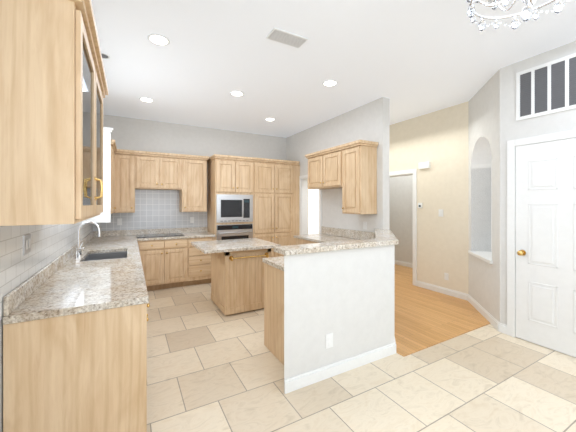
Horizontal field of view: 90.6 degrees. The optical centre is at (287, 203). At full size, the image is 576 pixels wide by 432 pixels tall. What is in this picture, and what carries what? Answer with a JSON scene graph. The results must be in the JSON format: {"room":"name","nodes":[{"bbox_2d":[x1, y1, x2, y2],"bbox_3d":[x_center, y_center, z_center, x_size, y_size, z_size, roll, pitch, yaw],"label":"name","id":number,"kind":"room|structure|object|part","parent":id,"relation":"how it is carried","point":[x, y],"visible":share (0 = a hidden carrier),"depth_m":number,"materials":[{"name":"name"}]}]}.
{"room":"kitchen","nodes":[
{"label":"kitchen","id":0,"kind":"room"},
{"bbox_2d":[0,318,2,431],"bbox_3d":[-1.415,-0.045,1.233,0.140,3.050,8.610,0,0,-29],"label":"wall","id":1,"kind":"structure","parent":0,"point":[1,375],"depth_m":1.45,"materials":[{"name":"paint"}]},
{"bbox_2d":[3,233,110,316],"bbox_3d":[-2.164,0.640,3.307,0.544,0.340,3.962,0,0,-29],"label":"backsplash","id":2,"kind":"structure","parent":1,"relation":"attached to","point":[11,301],"depth_m":1.93,"materials":[{"name":"beige stone"}]},
{"bbox_2d":[80,140,119,215],"bbox_3d":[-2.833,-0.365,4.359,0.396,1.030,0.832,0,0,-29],"label":"upper cabinet","id":3,"kind":"object","parent":1,"relation":"attached to","point":[91,151],"depth_m":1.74,"materials":[{"name":"brown wood"}]},
{"bbox_3d":[-1.335,-0.422,1.678,0.415,1.015,1.290,0,0,-29],"label":"glass","id":4,"kind":"part","parent":3,"relation":"part of","materials":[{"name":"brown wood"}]},
{"bbox_2d":[0,127,206,319],"bbox_3d":[-1.420,-0.245,3.403,1.955,1.650,4.530,0,0,-29],"label":"backsplash","id":5,"kind":"structure","parent":1,"relation":"attached to","point":[156,209],"depth_m":3.93,"materials":[{"name":"tile"}]},
{"bbox_2d":[23,233,30,254],"bbox_3d":[-1.629,0.250,1.783,0.009,0.120,0.140,0,0,-29],"label":"electrical outlet plate","id":6,"kind":"object","parent":5,"relation":"attached to","point":[27,250],"depth_m":1.76,"materials":[{"name":"white plastic"}]},
{"bbox_2d":[117,218,121,224],"bbox_3d":[-3.012,0.320,5.099,0.075,0.120,0.009,0,0,-29],"label":"electrical outlet plate","id":7,"kind":"object","parent":5,"relation":"attached to","point":[119,221],"depth_m":5.10,"materials":[{"name":"white plastic"}]},
{"bbox_2d":[103,114,285,159],"bbox_3d":[-1.680,-0.045,5.929,3.950,3.050,0.140,0,0,-29],"label":"wall","id":8,"kind":"structure","parent":0,"point":[127,133],"depth_m":5.68,"materials":[{"name":"paint"}]},
{"bbox_2d":[120,152,135,211],"bbox_3d":[-2.848,-0.365,4.964,0.320,1.030,0.400,0,0,-29],"label":"upper cabinet","id":9,"kind":"object","parent":8,"relation":"attached to","point":[127,159],"depth_m":4.87,"materials":[{"name":"brown wood"}]},
{"bbox_2d":[95,227,206,236],"bbox_3d":[-2.497,0.520,5.376,1.928,0.100,0.020,0,0,-29],"label":"backsplash","id":10,"kind":"structure","parent":8,"relation":"attached to","point":[116,233],"depth_m":5.24,"materials":[{"name":"beige stone"}]},
{"bbox_2d":[136,152,183,191],"bbox_3d":[-2.385,-0.575,5.255,0.772,0.610,0.340,0,0,-29],"label":"upper cabinet","id":11,"kind":"object","parent":8,"relation":"attached to","point":[154,171],"depth_m":5.11,"materials":[{"name":"brown wood"}]},
{"bbox_2d":[180,156,207,211],"bbox_3d":[-1.846,-0.365,5.553,0.460,1.030,0.340,0,0,-29],"label":"upper cabinet","id":12,"kind":"object","parent":8,"relation":"attached to","point":[193,198],"depth_m":5.41,"materials":[{"name":"brown wood"}]},
{"bbox_2d":[307,179,307,234],"bbox_3d":[0.255,-0.045,7.688,1.140,3.050,0.140,0,0,-29],"label":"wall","id":13,"kind":"structure","parent":0,"point":[307,206],"depth_m":7.76,"materials":[{"name":"paint"}]},
{"bbox_2d":[91,0,575,137],"bbox_3d":[1.080,-1.620,3.343,6.550,0.100,9.880,0,0,-29],"label":"ceiling","id":14,"kind":"structure","parent":0,"point":[409,59],"depth_m":3.01,"materials":[{"name":"paint"}]},
{"bbox_2d":[101,52,110,58],"bbox_3d":[-1.954,-1.565,3.010,0.140,0.010,0.140,0,0,-29],"label":"recessed light","id":15,"kind":"object","parent":14,"relation":"attached to","point":[105,56],"visible":0.48,"depth_m":3.02,"materials":[{"name":"white"}]},
{"bbox_2d":[139,97,153,101],"bbox_3d":[-2.125,-1.566,4.287,0.200,0.012,0.200,0,0,-29],"label":"recessed light","id":16,"kind":"object","parent":14,"relation":"in","point":[144,99],"visible":1,"depth_m":4.27,"materials":[{"name":"white plastic"}]},
{"bbox_2d":[147,34,169,45],"bbox_3d":[-1.235,-1.566,2.723,0.200,0.012,0.200,0,0,-29],"label":"recessed light","id":17,"kind":"object","parent":14,"relation":"in","point":[159,40],"visible":1,"depth_m":2.71,"materials":[{"name":"white plastic"}]},
{"bbox_2d":[230,91,243,96],"bbox_3d":[-0.723,-1.566,4.047,0.200,0.012,0.200,0,0,-29],"label":"recessed light","id":18,"kind":"object","parent":14,"relation":"in","point":[236,93],"visible":0.96,"depth_m":4.04,"materials":[{"name":"white"}]},
{"bbox_2d":[266,27,307,48],"bbox_3d":[-0.007,-1.562,2.694,0.360,0.014,0.180,0,0,-29],"label":"ceiling vent","id":19,"kind":"object","parent":14,"relation":"in","point":[285,38],"visible":1,"depth_m":2.68,"materials":[{"name":"white metal"}]},
{"bbox_2d":[322,80,337,86],"bbox_3d":[0.545,-1.566,3.698,0.200,0.012,0.200,0,0,-29],"label":"recessed light","id":20,"kind":"object","parent":14,"relation":"in","point":[329,83],"visible":1,"depth_m":3.70,"materials":[{"name":"white plastic"}]},
{"bbox_2d":[467,0,569,30],"bbox_3d":[1.370,-1.309,1.634,0.658,0.518,0.658,0,0,-29],"label":"chandelier","id":21,"kind":"object","parent":14,"relation":"hanging from","point":[526,13],"visible":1,"depth_m":1.78,"materials":[{"name":"glass"}]},
{"bbox_2d":[286,97,388,231],"bbox_3d":[0.735,-0.045,5.501,0.140,3.050,2.950,0,0,-29],"label":"wall","id":22,"kind":"structure","parent":0,"point":[368,121],"depth_m":4.77,"materials":[{"name":"paint"}]},
{"bbox_2d":[299,175,321,234],"bbox_3d":[0.822,0.435,6.058,0.868,2.090,0.800,0,0,-29],"label":"doorway","id":23,"kind":"object","parent":22,"relation":"attached to","point":[314,211],"visible":0.19,"depth_m":6.19,"materials":[{"name":"white paint"}]},
{"bbox_2d":[305,148,339,188],"bbox_3d":[0.746,-0.580,4.981,0.340,0.600,0.990,0,0,-29],"label":"upper cabinet","id":24,"kind":"object","parent":22,"relation":"attached to","point":[323,168],"depth_m":4.85,"materials":[{"name":"brown wood"}]},
{"bbox_2d":[322,226,373,241],"bbox_3d":[0.980,0.498,4.888,0.022,0.138,1.360,0,0,-29],"label":"backsplash","id":25,"kind":"structure","parent":22,"relation":"attached to","point":[366,236],"depth_m":4.75,"materials":[{"name":"beige stone"}]},
{"bbox_2d":[340,140,377,213],"bbox_3d":[1.085,-0.365,4.369,0.340,1.030,0.410,0,0,-29],"label":"upper cabinet","id":26,"kind":"object","parent":22,"relation":"attached to","point":[358,162],"depth_m":4.22,"materials":[{"name":"brown wood"}]},
{"bbox_2d":[284,260,506,393],"bbox_3d":[1.790,1.427,3.736,4.645,0.105,9.600,0,0,-29],"label":"baseboard","id":27,"kind":"structure","parent":22,"relation":"attached to","point":[294,383],"depth_m":2.63,"materials":[{"name":"white wood"}]},
{"bbox_2d":[284,245,394,379],"bbox_3d":[0.481,0.940,2.593,1.245,1.080,0.140,0,0,-29],"label":"wall","id":28,"kind":"structure","parent":0,"point":[346,297],"depth_m":2.46,"materials":[{"name":"paint"}]},
{"bbox_2d":[326,333,332,348],"bbox_3d":[0.355,1.170,2.438,0.075,0.120,0.009,0,0,-29],"label":"electrical outlet plate","id":29,"kind":"object","parent":28,"relation":"attached to","point":[329,337],"depth_m":2.43,"materials":[{"name":"white plastic"}]},
{"bbox_2d":[147,283,575,431],"bbox_3d":[1.080,1.520,3.343,6.550,0.080,9.880,0,0,-29],"label":"floor","id":30,"kind":"structure","parent":0,"point":[211,367],"depth_m":2.32,"materials":[{"name":"tile"}]},
{"bbox_2d":[3,305,149,431],"bbox_3d":[-1.357,1.046,1.963,0.652,0.868,0.790,0,0,-29],"label":"base cabinet","id":31,"kind":"object","parent":30,"relation":"on","point":[75,318],"depth_m":1.59,"materials":[{"name":"brown wood"}]},
{"bbox_2d":[3,257,149,324],"bbox_3d":[-1.513,0.590,2.254,0.662,0.040,1.510,0,0,-29],"label":"countertop","id":32,"kind":"structure","parent":31,"relation":"on","point":[117,283],"depth_m":1.86,"materials":[{"name":"beige stone"}]},
{"bbox_2d":[75,221,101,258],"bbox_3d":[-2.219,0.382,3.159,0.234,0.376,0.305,0,0,-29],"label":"faucet","id":33,"kind":"object","parent":32,"relation":"on","point":[78,253],"depth_m":3.18,"materials":[{"name":"silver metal"}]},
{"bbox_2d":[75,249,138,260],"bbox_3d":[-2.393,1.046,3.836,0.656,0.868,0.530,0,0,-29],"label":"sink","id":34,"kind":"object","parent":32,"relation":"in","point":[118,252],"depth_m":3.53,"materials":[{"name":"grey metal"}]},
{"bbox_2d":[139,237,190,292],"bbox_3d":[-2.291,1.046,5.143,0.830,0.868,0.626,0,0,-29],"label":"base cabinet","id":35,"kind":"object","parent":30,"relation":"on","point":[167,262],"depth_m":4.92,"materials":[{"name":"brown wood"}]},
{"bbox_2d":[79,237,138,252],"bbox_3d":[-2.665,0.590,4.332,0.662,0.040,1.682,0,0,-29],"label":"countertop","id":36,"kind":"structure","parent":35,"relation":"on","point":[97,244],"depth_m":4.01,"materials":[{"name":"beige stone"}]},
{"bbox_2d":[135,233,182,236],"bbox_3d":[-2.309,0.563,5.157,0.760,0.011,0.460,0,0,-29],"label":"cooktop","id":37,"kind":"object","parent":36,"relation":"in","point":[136,234],"depth_m":5.18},
{"bbox_2d":[139,233,214,240],"bbox_3d":[-2.068,0.590,5.264,1.286,0.040,0.632,0,0,-29],"label":"countertop","id":38,"kind":"structure","parent":35,"relation":"on","point":[184,234],"depth_m":5.13,"materials":[{"name":"beige stone"}]},
{"bbox_2d":[191,237,214,284],"bbox_3d":[-1.748,1.046,5.444,0.552,0.868,0.626,0,0,-29],"label":"base cabinet","id":39,"kind":"object","parent":30,"relation":"on","point":[200,262],"depth_m":5.19,"materials":[{"name":"brown wood"}]},
{"bbox_2d":[207,154,254,239],"bbox_3d":[-1.165,0.300,5.752,0.760,2.360,0.653,0,0,-29],"label":"tall cabinet","id":40,"kind":"object","parent":30,"relation":"on","point":[251,197],"depth_m":5.49,"materials":[{"name":"brown wood"}]},
{"bbox_2d":[191,238,280,315],"bbox_3d":[-0.783,1.025,4.145,1.050,0.910,0.930,0,0,-29],"label":"kitchen island","id":41,"kind":"object","parent":30,"relation":"on","point":[237,275],"visible":0.9,"depth_m":3.89,"materials":[{"name":"brown wood"}]},
{"bbox_2d":[264,262,283,364],"bbox_3d":[0.779,1.046,3.204,2.005,0.868,0.632,0,0,-29],"label":"base cabinet","id":42,"kind":"object","parent":30,"relation":"on","point":[273,279],"depth_m":2.78,"materials":[{"name":"brown wood"}]},
{"bbox_2d":[262,234,389,273],"bbox_3d":[0.350,0.590,3.960,2.022,0.040,2.372,0,0,-29],"label":"countertop","id":43,"kind":"structure","parent":42,"relation":"on","point":[310,243],"depth_m":2.63,"materials":[{"name":"beige stone"}]},
{"bbox_2d":[255,158,294,256],"bbox_3d":[-0.430,0.300,6.159,0.920,2.360,0.653,0,0,-29],"label":"tall cabinet","id":44,"kind":"object","parent":30,"relation":"on","point":[274,181],"depth_m":5.91,"materials":[{"name":"brown wood"}]},
{"bbox_2d":[389,175,412,263],"bbox_3d":[2.768,-0.045,6.908,0.140,3.050,5.000,0,0,-29],"label":"wall","id":45,"kind":"structure","parent":0,"point":[401,208],"depth_m":6.82,"materials":[{"name":"paint"}]},
{"bbox_2d":[389,101,467,293],"bbox_3d":[1.670,-0.045,6.454,0.140,3.050,4.730,0,0,-29],"label":"wall","id":46,"kind":"structure","parent":0,"point":[438,139],"depth_m":4.76,"materials":[{"name":"paint"}]},
{"bbox_2d":[389,161,448,285],"bbox_3d":[2.268,0.375,5.330,0.185,2.210,1.565,0,0,-29],"label":"trim","id":47,"kind":"structure","parent":46,"relation":"attached to","point":[423,165],"depth_m":5.14,"materials":[{"name":"white wood"}]},
{"bbox_2d":[395,264,489,356],"bbox_3d":[1.312,1.476,5.924,3.400,0.008,5.350,0,0,-29],"label":"floor","id":48,"kind":"structure","parent":0,"point":[425,318],"depth_m":3.73,"materials":[{"name":"brown wood"}]},
{"bbox_2d":[468,69,499,321],"bbox_3d":[2.740,-0.045,3.790,0.340,3.050,1.089,0,0,16],"label":"wall","id":49,"kind":"structure","parent":0,"point":[484,196],"depth_m":3.99,"materials":[{"name":"paint"}]},
{"bbox_2d":[500,41,575,357],"bbox_3d":[3.511,-0.045,1.546,0.140,3.050,4.100,0,0,-29],"label":"wall","id":50,"kind":"structure","parent":0,"point":[511,128],"depth_m":3.19,"materials":[{"name":"paint"}]},
{"bbox_2d":[507,129,575,356],"bbox_3d":[2.708,0.383,2.787,0.121,2.195,0.990,0,0,-29],"label":"entry door","id":51,"kind":"structure","parent":50,"relation":"in","point":[546,243],"depth_m":2.94,"materials":[{"name":"white wood"}]},
{"bbox_2d":[516,53,575,120],"bbox_3d":[2.833,-1.185,2.611,0.012,0.530,1.250,0,0,-29],"label":"air vent","id":52,"kind":"object","parent":50,"relation":"in","point":[546,88],"visible":1,"depth_m":2.92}
]}

